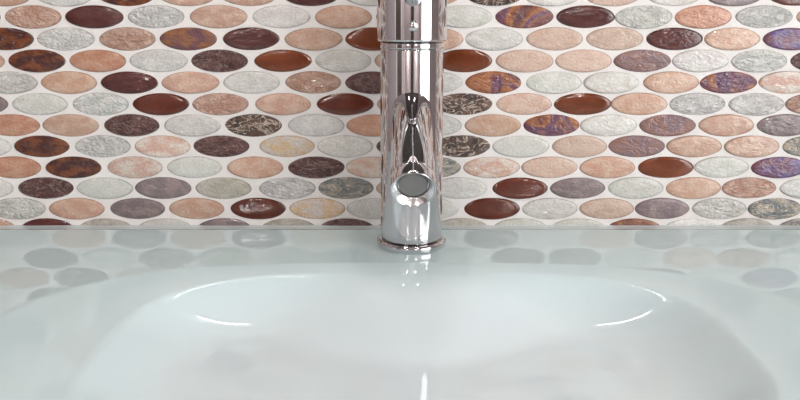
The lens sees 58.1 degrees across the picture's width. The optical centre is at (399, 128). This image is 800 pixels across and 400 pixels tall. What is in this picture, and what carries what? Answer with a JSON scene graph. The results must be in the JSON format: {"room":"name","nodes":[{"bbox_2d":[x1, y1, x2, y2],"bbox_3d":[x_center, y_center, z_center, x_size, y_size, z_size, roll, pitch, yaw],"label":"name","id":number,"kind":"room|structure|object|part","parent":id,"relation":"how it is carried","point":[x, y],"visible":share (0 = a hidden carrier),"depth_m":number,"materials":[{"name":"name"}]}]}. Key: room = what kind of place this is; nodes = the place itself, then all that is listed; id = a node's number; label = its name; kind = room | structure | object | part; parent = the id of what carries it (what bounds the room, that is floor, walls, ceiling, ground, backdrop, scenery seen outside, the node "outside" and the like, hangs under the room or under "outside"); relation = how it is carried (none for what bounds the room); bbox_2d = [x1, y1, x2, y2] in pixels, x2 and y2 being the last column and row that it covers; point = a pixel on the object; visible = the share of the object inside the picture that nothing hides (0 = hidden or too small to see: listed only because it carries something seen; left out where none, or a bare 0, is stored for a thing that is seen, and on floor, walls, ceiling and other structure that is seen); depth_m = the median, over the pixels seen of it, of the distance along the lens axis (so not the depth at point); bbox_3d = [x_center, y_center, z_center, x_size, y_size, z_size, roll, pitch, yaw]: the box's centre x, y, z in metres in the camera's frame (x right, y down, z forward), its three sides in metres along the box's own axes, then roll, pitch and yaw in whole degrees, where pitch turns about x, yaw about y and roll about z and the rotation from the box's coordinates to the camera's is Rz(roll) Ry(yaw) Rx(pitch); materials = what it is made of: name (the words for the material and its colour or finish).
{"room":"bathroom","nodes":[
{"label":"bathroom","id":0,"kind":"room"},
{"bbox_2d":[0,0,799,225],"bbox_3d":[0.000,-0.267,0.621,2.300,2.410,0.110,0,9,0],"label":"wall","id":1,"kind":"structure","parent":0,"point":[113,112],"depth_m":0.61,"materials":[{"name":"tile"}]},
{"bbox_2d":[0,225,799,229],"bbox_3d":[0.000,0.089,0.615,1.200,0.012,0.018,0,9,0],"label":"trim","id":2,"kind":"structure","parent":1,"relation":"attached to","point":[9,227],"depth_m":0.61,"materials":[{"name":"grey plastic"}]},
{"bbox_3d":[0.000,1.174,-0.469,2.500,0.100,2.710,0,9,0],"label":"floor","id":3,"kind":"structure","parent":0,"visible":0},
{"bbox_3d":[0.000,0.559,0.399,1.180,0.847,0.565,0,9,0],"label":"vanity cabinet","id":4,"kind":"object","parent":3,"relation":"on","visible":0},
{"bbox_2d":[0,230,799,399],"bbox_3d":[0.000,0.146,0.337,1.200,0.039,0.550,0,9,0],"label":"washbasin","id":5,"kind":"object","parent":4,"relation":"in","point":[85,314],"visible":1,"depth_m":0.47,"materials":[{"name":"white ceramic"}]},
{"bbox_2d":[377,0,446,254],"bbox_3d":[0.009,-0.013,0.511,0.054,0.221,0.132,0,9,0],"label":"faucet","id":6,"kind":"object","parent":5,"relation":"on","point":[411,34],"visible":1,"depth_m":0.52,"materials":[{"name":"silver metal"}]},
{"bbox_3d":[0.009,0.010,0.499,0.029,0.071,0.102,0,9,0],"label":"spout","id":7,"kind":"part","parent":6,"relation":"part of","materials":[{"name":"silver metal"}]},
{"bbox_3d":[0.009,-0.102,0.490,0.012,0.039,0.057,0,9,0],"label":"lever","id":8,"kind":"part","parent":6,"relation":"part of","materials":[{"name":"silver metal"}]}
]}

